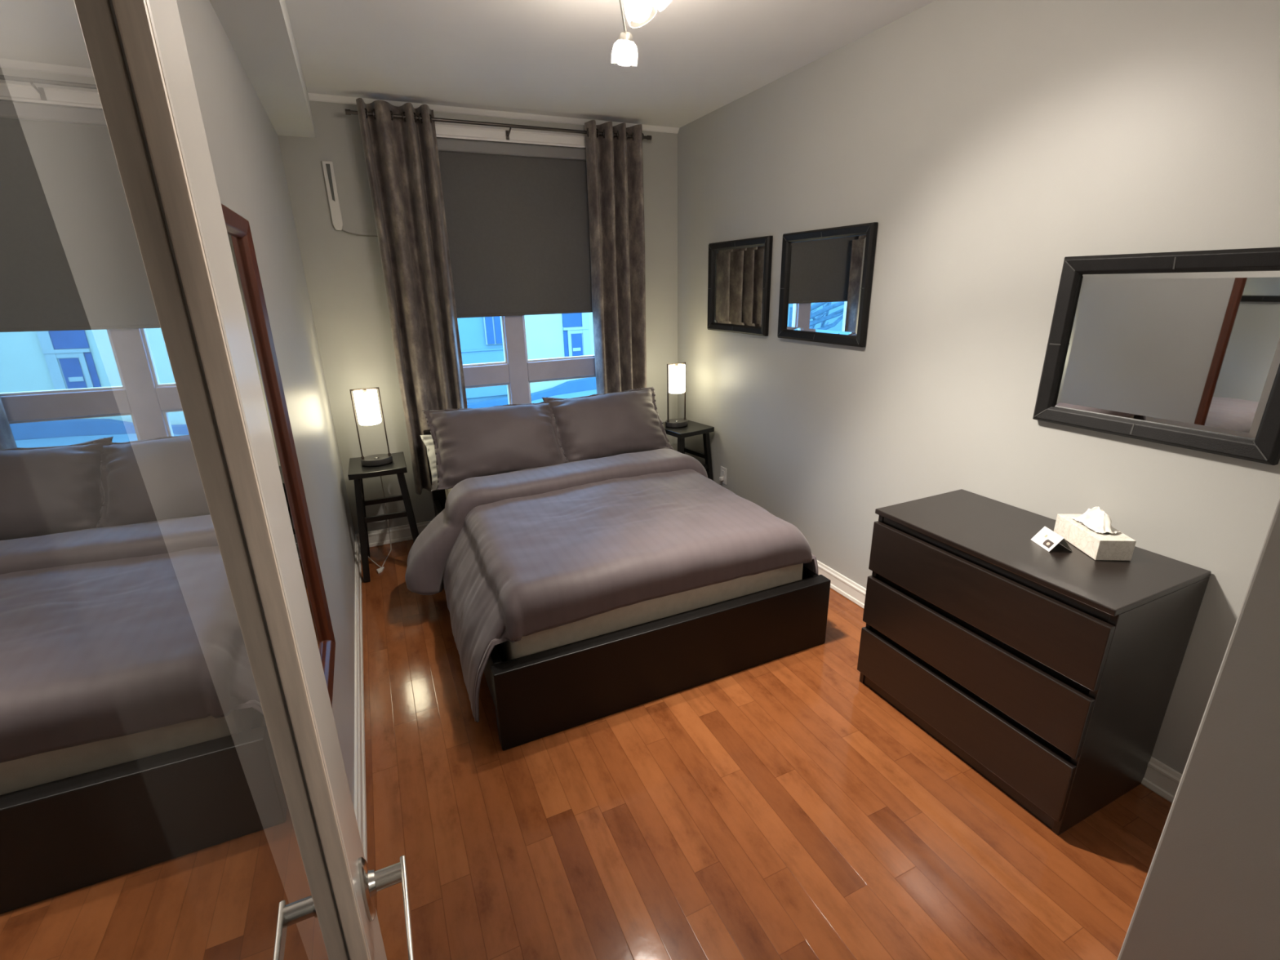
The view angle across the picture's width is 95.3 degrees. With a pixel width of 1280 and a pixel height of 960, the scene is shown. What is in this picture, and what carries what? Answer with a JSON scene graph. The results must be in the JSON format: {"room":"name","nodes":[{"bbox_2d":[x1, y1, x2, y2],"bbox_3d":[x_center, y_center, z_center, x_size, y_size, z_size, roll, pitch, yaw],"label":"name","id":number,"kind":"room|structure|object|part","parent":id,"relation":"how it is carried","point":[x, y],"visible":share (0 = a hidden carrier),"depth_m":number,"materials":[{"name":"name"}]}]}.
{"room":"bedroom","nodes":[
{"label":"bedroom","id":0,"kind":"room"},
{"bbox_2d":[176,0,355,808],"bbox_3d":[-0.776,0.000,1.040,0.100,2.570,5.800,-10,20,-23],"label":"wall","id":1,"kind":"structure","parent":0,"point":[243,142],"depth_m":2.06,"materials":[{"name":"paint"}]},
{"bbox_2d":[208,0,315,137],"bbox_3d":[-0.945,-1.324,1.267,0.176,0.201,4.120,-10,20,-23],"label":"ceiling beam","id":2,"kind":"structure","parent":1,"relation":"attached to","point":[260,33],"depth_m":2.04,"materials":[{"name":"paint"}]},
{"bbox_2d":[221,204,335,708],"bbox_3d":[-0.789,0.022,1.273,0.030,1.144,0.580,-9,20,-23],"label":"wall mirror","id":3,"kind":"object","parent":1,"relation":"attached to","point":[238,230],"visible":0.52,"depth_m":1.43,"materials":[{"name":"red wood"}]},
{"bbox_2d":[354,533,367,862],"bbox_3d":[-1.182,0.831,2.457,0.019,0.106,3.085,-10,20,-23],"label":"baseboard","id":4,"kind":"structure","parent":1,"relation":"attached to","point":[360,802],"depth_m":2.19,"materials":[{"name":"white paint"}]},
{"bbox_2d":[277,100,677,533],"bbox_3d":[-0.831,-0.976,3.929,2.363,2.570,0.221,-10,20,-23],"label":"wall","id":5,"kind":"structure","parent":0,"point":[344,273],"depth_m":3.47,"materials":[{"name":"paint"}]},
{"bbox_3d":[-1.569,-1.402,3.314,0.230,0.041,0.008,-10,20,-24],"label":"cord","id":6,"kind":"part","parent":5,"relation":"part of","materials":[{"name":"white plastic"}]},
{"bbox_2d":[356,520,431,547],"bbox_3d":[-0.763,0.219,4.238,2.363,0.106,0.019,-10,20,-23],"label":"baseboard","id":7,"kind":"structure","parent":5,"relation":"attached to","point":[401,533],"depth_m":3.86,"materials":[{"name":"white paint"}]},
{"bbox_2d":[307,93,679,133],"bbox_3d":[-0.735,-2.164,3.466,2.187,0.028,0.028,-10,20,-23],"label":"crown molding","id":8,"kind":"structure","parent":5,"relation":"attached to","point":[312,96],"depth_m":3.40,"materials":[{"name":"paint"}]},
{"bbox_2d":[344,108,651,140],"bbox_3d":[-0.754,-2.047,3.437,1.770,0.071,0.127,-10,20,-23],"label":"curtain rod","id":9,"kind":"object","parent":5,"relation":"attached to","point":[348,112],"visible":0.6,"depth_m":3.36,"materials":[{"name":"brown metal"}]},
{"bbox_2d":[355,97,467,494],"bbox_3d":[-1.283,-0.982,3.470,0.396,2.175,0.128,-10,20,-23],"label":"curtain","id":10,"kind":"object","parent":9,"relation":"hanging from","point":[402,158],"visible":0.87,"depth_m":3.36,"materials":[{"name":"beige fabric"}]},
{"bbox_2d":[584,120,646,394],"bbox_3d":[-0.132,-1.176,3.967,0.392,2.175,0.140,-10,20,-23],"label":"curtain","id":11,"kind":"object","parent":9,"relation":"hanging from","point":[614,164],"visible":0.74,"depth_m":3.84,"materials":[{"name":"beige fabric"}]},
{"bbox_2d":[435,121,595,404],"bbox_3d":[-0.780,-1.170,3.816,1.460,1.968,0.119,-10,20,-23],"label":"window","id":12,"kind":"structure","parent":5,"relation":"in","point":[517,371],"depth_m":3.86,"materials":[{"name":"white plastic"}]},
{"bbox_2d":[436,137,592,318],"bbox_3d":[-0.751,-1.545,3.653,1.040,0.989,0.041,-10,20,-23],"label":"roller blind","id":13,"kind":"object","parent":12,"relation":"attached to","point":[517,215],"visible":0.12,"depth_m":3.65,"materials":[{"name":"grey fabric"}]},
{"bbox_3d":[-0.789,-1.149,3.845,1.300,1.850,0.073,-10,20,-23],"label":"frame","id":14,"kind":"part","parent":12,"relation":"part of","materials":[{"name":"white plastic"}]},
{"bbox_2d":[284,0,935,128],"bbox_3d":[0.313,-1.453,1.095,2.563,0.100,5.800,-10,20,-23],"label":"ceiling","id":15,"kind":"structure","parent":0,"point":[693,59],"depth_m":2.53,"materials":[{"name":"paint"}]},
{"bbox_2d":[614,0,634,66],"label":"ceiling spotlight","id":16,"kind":"object","parent":15,"relation":"attached to","point":[624,55],"depth_m":1.94,"materials":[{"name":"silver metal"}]},
{"bbox_3d":[-0.052,-1.438,1.969,0.066,0.071,0.066,-10,20,-23],"label":"bulb","id":17,"kind":"part","parent":16,"relation":"part of","materials":[{"name":"white glass"}]},
{"bbox_2d":[627,0,651,22],"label":"ceiling spotlight","id":18,"kind":"object","parent":15,"relation":"attached to","point":[639,11],"depth_m":1.65,"materials":[{"name":"white glass"}]},
{"bbox_3d":[0.000,-1.351,1.663,0.067,0.073,0.066,-10,20,-23],"label":"bulb","id":19,"kind":"part","parent":18,"relation":"part of","materials":[{"name":"white glass"}]},
{"bbox_3d":[0.064,-1.353,1.601,0.071,0.072,0.066,-10,20,-23],"label":"bulb","id":20,"kind":"part","parent":18,"relation":"part of","materials":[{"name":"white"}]},
{"bbox_2d":[360,539,1172,959],"bbox_3d":[0.370,1.057,1.944,2.563,0.060,5.800,-10,20,-23],"label":"floor","id":21,"kind":"structure","parent":0,"point":[783,808],"depth_m":1.79,"materials":[{"name":"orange wood"}]},
{"bbox_2d":[347,451,418,582],"bbox_3d":[-1.513,0.206,3.479,0.344,0.651,0.384,-9,20,-22],"label":"wooden stool","id":22,"kind":"object","parent":21,"relation":"on","point":[357,472],"visible":0.88,"depth_m":3.32,"materials":[{"name":"black paint"}]},
{"bbox_3d":[-1.572,0.285,3.300,0.045,0.619,0.105,7,20,24],"label":"leg","id":23,"kind":"part","parent":22,"relation":"part of","materials":[{"name":"black paint"}]},
{"bbox_3d":[-1.697,0.197,3.569,0.105,0.619,0.045,5,20,17],"label":"leg","id":24,"kind":"part","parent":22,"relation":"part of","materials":[{"name":"black paint"}]},
{"bbox_2d":[349,386,392,573],"bbox_3d":[-1.582,-0.008,3.444,0.208,1.080,0.292,-19,25,-41],"label":"table lamp","id":25,"kind":"object","parent":22,"relation":"on","point":[366,402],"visible":0.97,"depth_m":3.25,"materials":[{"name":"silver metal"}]},
{"bbox_3d":[-1.588,-0.304,3.270,0.007,0.392,0.010,-10,20,-23],"label":"post","id":26,"kind":"part","parent":25,"relation":"part of","materials":[{"name":"metal"}]},
{"bbox_3d":[-1.525,-0.406,3.267,0.120,0.187,0.120,-10,20,-23],"label":"lamp shade","id":27,"kind":"part","parent":25,"relation":"part of","materials":[{"name":"white fabric"}]},
{"bbox_2d":[376,566,384,573],"bbox_3d":[-1.547,0.539,3.488,0.044,0.013,0.057,15,24,39],"label":"switch","id":28,"kind":"object","parent":25,"relation":"attached to","point":[380,570],"depth_m":3.48,"materials":[{"name":"white plastic"}]},
{"bbox_3d":[-1.459,-0.326,3.326,0.007,0.392,0.010,-10,20,-23],"label":"post","id":29,"kind":"part","parent":25,"relation":"part of","materials":[{"name":"metal"}]},
{"bbox_3d":[-1.568,0.174,3.549,0.055,0.665,0.277,-4,19,-9],"label":"cord","id":30,"kind":"part","parent":25,"relation":"part of","materials":[{"name":"white plastic"}]},
{"bbox_3d":[-1.520,-0.086,3.380,0.300,0.034,0.360,-9,20,-22],"label":"seat","id":31,"kind":"part","parent":22,"relation":"part of","materials":[{"name":"black paint"}]},
{"bbox_3d":[-1.329,0.246,3.399,0.105,0.619,0.045,5,20,17],"label":"leg","id":32,"kind":"part","parent":22,"relation":"part of","materials":[{"name":"black paint"}]},
{"bbox_3d":[-1.455,0.158,3.669,0.045,0.619,0.105,7,20,24],"label":"leg","id":33,"kind":"part","parent":22,"relation":"part of","materials":[{"name":"black paint"}]},
{"bbox_2d":[422,429,831,751],"bbox_3d":[-0.242,0.226,3.138,1.497,0.775,1.971,-10,20,-23],"label":"frame","id":34,"kind":"object","parent":21,"relation":"on","point":[537,695],"visible":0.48,"depth_m":2.30,"materials":[{"name":"black wood"}]},
{"bbox_3d":[-0.646,-0.046,3.970,1.471,0.775,0.042,-10,20,-23],"label":"headboard","id":35,"kind":"part","parent":34,"relation":"part of","materials":[{"name":"black wood"}]},
{"bbox_3d":[-0.895,0.516,2.928,0.030,0.268,1.864,-10,20,-23],"label":"rail","id":36,"kind":"part","parent":34,"relation":"part of","materials":[{"name":"black wood"}]},
{"bbox_2d":[444,488,803,661],"bbox_3d":[-0.242,0.254,3.146,1.324,0.345,1.832,-10,20,-23],"label":"mattress","id":37,"kind":"object","parent":34,"relation":"on","point":[648,611],"visible":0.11,"depth_m":2.31,"materials":[{"name":"grey fabric"}]},
{"bbox_2d":[420,435,437,491],"bbox_3d":[-0.950,-0.152,3.599,0.710,0.317,0.213,-11,21,-26],"label":"pillow","id":38,"kind":"object","parent":37,"relation":"on","point":[428,441],"visible":0.09,"depth_m":3.46,"materials":[{"name":"white fabric"}]},
{"bbox_2d":[422,399,568,489],"bbox_3d":[-0.826,-0.220,3.431,0.794,0.417,0.329,-10,21,-24],"label":"pillow","id":39,"kind":"object","parent":37,"relation":"on","point":[468,442],"visible":0.86,"depth_m":3.33,"materials":[{"name":"grey fabric"}]},
{"bbox_2d":[542,386,674,462],"bbox_3d":[-0.191,-0.346,3.725,0.785,0.394,0.332,-9,20,-22],"label":"pillow","id":40,"kind":"object","parent":37,"relation":"on","point":[594,426],"visible":0.85,"depth_m":3.64,"materials":[{"name":"grey fabric"}]},
{"bbox_2d":[404,448,817,722],"bbox_3d":[-0.220,0.319,2.899,1.771,0.569,1.405,-10,20,-23],"label":"duvet","id":41,"kind":"object","parent":37,"relation":"on","point":[514,555],"visible":1,"depth_m":2.51,"materials":[{"name":"grey fabric"}]},
{"bbox_3d":[0.163,0.707,2.387,1.497,0.328,0.065,-10,20,-23],"label":"footboard","id":42,"kind":"part","parent":34,"relation":"part of","materials":[{"name":"black wood"}]},
{"bbox_3d":[0.410,0.296,3.491,0.030,0.268,1.864,-10,20,-23],"label":"rail","id":43,"kind":"part","parent":34,"relation":"part of","materials":[{"name":"black wood"}]},
{"bbox_2d":[662,419,714,480],"bbox_3d":[0.294,-0.073,4.182,0.344,0.651,0.383,-14,22,-32],"label":"wooden stool","id":44,"kind":"object","parent":21,"relation":"on","point":[692,428],"visible":0.35,"depth_m":4.04,"materials":[{"name":"black paint"}]},
{"bbox_2d":[665,362,688,427],"bbox_3d":[0.252,-0.587,4.022,0.170,0.432,0.139,-12,21,-29],"label":"table lamp","id":45,"kind":"object","parent":44,"relation":"on","point":[676,372],"visible":1,"depth_m":3.96,"materials":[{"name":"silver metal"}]},
{"bbox_3d":[0.191,-0.586,3.984,0.007,0.392,0.010,-12,21,-29],"label":"post","id":46,"kind":"part","parent":45,"relation":"part of","materials":[{"name":"metal"}]},
{"bbox_3d":[0.250,-0.690,3.987,0.120,0.187,0.120,-12,21,-29],"label":"lamp shade","id":47,"kind":"part","parent":45,"relation":"part of","materials":[{"name":"white fabric"}]},
{"bbox_3d":[0.313,-0.612,4.052,0.007,0.392,0.010,-12,21,-29],"label":"post","id":48,"kind":"part","parent":45,"relation":"part of","materials":[{"name":"metal"}]},
{"bbox_3d":[0.275,0.008,3.995,0.045,0.619,0.105,3,19,13],"label":"leg","id":49,"kind":"part","parent":44,"relation":"part of","materials":[{"name":"black paint"}]},
{"bbox_3d":[0.288,-0.365,4.083,0.300,0.034,0.360,-14,22,-32],"label":"seat","id":50,"kind":"part","parent":44,"relation":"part of","materials":[{"name":"black paint"}]},
{"bbox_3d":[0.492,-0.045,4.137,0.105,0.619,0.045,1,19,7],"label":"leg","id":51,"kind":"part","parent":44,"relation":"part of","materials":[{"name":"black paint"}]},
{"bbox_2d":[857,488,1211,835],"bbox_3d":[1.272,0.555,2.058,0.470,0.780,0.804,-10,20,-23],"label":"dresser","id":52,"kind":"object","parent":21,"relation":"on","point":[1052,675],"visible":0.99,"depth_m":1.80,"materials":[{"name":"brown wood"}]},
{"bbox_3d":[1.118,0.451,2.403,0.448,0.761,0.020,-10,20,-23],"label":"panel","id":53,"kind":"part","parent":52,"relation":"part of","materials":[{"name":"brown wood"}]},
{"bbox_3d":[1.074,0.802,2.042,0.022,0.202,0.804,-10,20,-23],"label":"drawer","id":54,"kind":"part","parent":52,"relation":"part of","materials":[{"name":"brown wood"}]},
{"bbox_3d":[1.069,0.582,1.968,0.022,0.200,0.804,-10,20,-23],"label":"drawer","id":55,"kind":"part","parent":52,"relation":"part of","materials":[{"name":"brown wood"}]},
{"bbox_3d":[1.064,0.363,1.894,0.022,0.200,0.804,-10,20,-23],"label":"drawer","id":56,"kind":"part","parent":52,"relation":"part of","materials":[{"name":"brown wood"}]},
{"bbox_2d":[1031,526,1071,551],"bbox_3d":[1.310,0.187,1.851,0.073,0.046,0.092,-1,19,1],"label":"tent card","id":57,"kind":"object","parent":52,"relation":"on","point":[1046,538],"visible":1,"depth_m":1.85,"materials":[{"name":"white paper"}]},
{"bbox_2d":[1042,539,1054,548],"bbox_3d":[1.285,0.200,1.836,0.014,0.018,0.034,-1,19,1],"label":"photo","id":58,"kind":"object","parent":57,"relation":"attached to","point":[1046,544],"depth_m":1.83},
{"bbox_2d":[1053,506,1136,560],"bbox_3d":[1.428,0.145,1.831,0.102,0.132,0.212,0,19,4],"label":"tissue box","id":59,"kind":"object","parent":52,"relation":"on","point":[1092,532],"visible":1,"depth_m":1.78,"materials":[{"name":"white cardboard"}]},
{"bbox_3d":[1.447,0.672,1.727,0.448,0.761,0.020,-10,20,-23],"label":"panel","id":60,"kind":"part","parent":52,"relation":"part of","materials":[{"name":"brown wood"}]},
{"bbox_2d":[677,0,1279,774],"bbox_3d":[1.458,-0.377,2.005,0.100,2.570,5.800,-10,20,-23],"label":"wall","id":61,"kind":"structure","parent":0,"point":[988,144],"depth_m":2.15,"materials":[{"name":"paint"}]},
{"bbox_2d":[719,466,726,484],"bbox_3d":[0.567,-0.030,4.036,0.032,0.116,0.072,-10,20,-23],"label":"wall outlet","id":62,"kind":"object","parent":61,"relation":"attached to","point":[722,478],"visible":1,"depth_m":4.03,"materials":[{"name":"white plastic"}]},
{"bbox_2d":[706,235,773,336],"bbox_3d":[0.584,-1.169,3.541,0.033,0.535,0.635,-10,20,-23],"label":"wall mirror","id":63,"kind":"object","parent":61,"relation":"attached to","point":[739,271],"visible":1,"depth_m":3.51,"materials":[{"name":"black mirror"}]},
{"bbox_2d":[713,245,764,327],"bbox_3d":[0.592,-1.170,3.544,0.002,0.445,0.545,-10,20,-23],"label":"mirror glass","id":64,"kind":"object","parent":63,"relation":"attached to","point":[739,271],"depth_m":3.53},
{"bbox_2d":[777,222,877,347],"bbox_3d":[0.898,-0.958,2.896,0.033,0.535,0.630,-10,20,-23],"label":"wall mirror","id":65,"kind":"object","parent":61,"relation":"attached to","point":[826,274],"visible":1,"depth_m":2.86,"materials":[{"name":"black mirror"}]},
{"bbox_2d":[785,234,866,336],"bbox_3d":[0.906,-0.960,2.900,0.002,0.445,0.540,-10,20,-23],"label":"mirror glass","id":66,"kind":"object","parent":65,"relation":"attached to","point":[824,273],"depth_m":2.88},
{"bbox_2d":[817,560,1182,803],"bbox_3d":[1.039,0.535,3.182,0.019,0.106,3.533,-10,20,-23],"label":"baseboard","id":67,"kind":"structure","parent":61,"relation":"attached to","point":[1159,778],"depth_m":1.90,"materials":[{"name":"white paint"}]},
{"bbox_2d":[1032,247,1279,465],"bbox_3d":[1.512,-0.380,1.700,0.033,0.535,0.628,-10,20,-23],"label":"wall mirror","id":68,"kind":"object","parent":61,"relation":"attached to","point":[1176,348],"visible":1,"depth_m":1.68,"materials":[{"name":"black leather"}]},
{"bbox_2d":[1117,498,1279,959],"bbox_3d":[1.547,0.006,0.868,0.748,2.570,0.587,-10,20,-23],"label":"wall","id":69,"kind":"structure","parent":0,"point":[1211,891],"depth_m":1.14,"materials":[{"name":"paint"}]},
{"bbox_3d":[0.959,0.226,0.255,2.363,2.570,0.100,-10,20,-23],"label":"wall","id":70,"kind":"structure","parent":0,"visible":0},
{"bbox_2d":[0,0,414,959],"bbox_3d":[-0.171,0.510,0.319,0.123,2.020,0.780,-9,20,-23],"label":"door","id":71,"kind":"structure","parent":70,"relation":"in","point":[174,784],"depth_m":0.27,"materials":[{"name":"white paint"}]},
{"bbox_3d":[-0.280,0.442,0.640,0.040,0.084,0.038,-9,20,-23],"label":"handle","id":72,"kind":"part","parent":71,"relation":"part of","materials":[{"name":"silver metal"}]},
{"bbox_3d":[-0.240,0.448,0.604,0.006,0.022,0.124,-9,20,-23],"label":"lever","id":73,"kind":"part","parent":71,"relation":"part of","materials":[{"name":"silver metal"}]},
{"label":"outside","id":74,"kind":"structure","parent":0,"visible":0},
{"bbox_3d":[-21.420,-3.526,28.092,100.000,0.300,59.400,-10,20,-23],"label":"ground","id":75,"kind":"structure","parent":74,"visible":0},
{"bbox_2d":[457,312,594,403],"bbox_3d":[-16.407,-6.176,20.554,52.000,9.335,5.100,-10,20,-23],"label":"building","id":76,"kind":"structure","parent":75,"relation":"on","point":[558,335],"depth_m":23.77,"materials":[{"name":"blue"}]},
{"bbox_3d":[-5.601,-6.793,22.811,0.992,2.841,0.060,-10,20,-23],"label":"pane","id":77,"kind":"part","parent":76,"relation":"part of","materials":[{"name":"blue glass"}]},
{"bbox_3d":[-3.086,-5.587,24.368,0.166,1.273,0.050,-10,20,-23],"label":"pane","id":78,"kind":"part","parent":76,"relation":"part of","materials":[{"name":"blue glass"}]},
{"bbox_3d":[-2.816,-7.034,24.026,0.831,1.407,0.050,-10,20,-23],"label":"transom pane","id":79,"kind":"part","parent":76,"relation":"part of","materials":[{"name":"blue glass"}]},
{"bbox_3d":[-2.651,-5.598,24.579,0.536,1.139,0.045,-10,20,-23],"label":"door panel","id":80,"kind":"part","parent":76,"relation":"part of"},
{"bbox_3d":[-2.639,-5.644,24.535,0.456,0.986,0.016,-10,20,-23],"label":"door glass","id":81,"kind":"part","parent":76,"relation":"part of","materials":[{"name":"blue glass"}]},
{"bbox_2d":[466,377,596,408],"bbox_3d":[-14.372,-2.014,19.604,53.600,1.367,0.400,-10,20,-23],"label":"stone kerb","id":82,"kind":"object","parent":75,"relation":"on","point":[584,384],"visible":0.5,"depth_m":24.20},
{"bbox_2d":[531,389,596,403],"bbox_3d":[-13.853,-1.224,18.712,53.600,1.027,1.980,-10,20,-23],"label":"snow bank","id":83,"kind":"object","parent":75,"relation":"on","point":[588,393],"visible":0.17,"depth_m":23.93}
]}

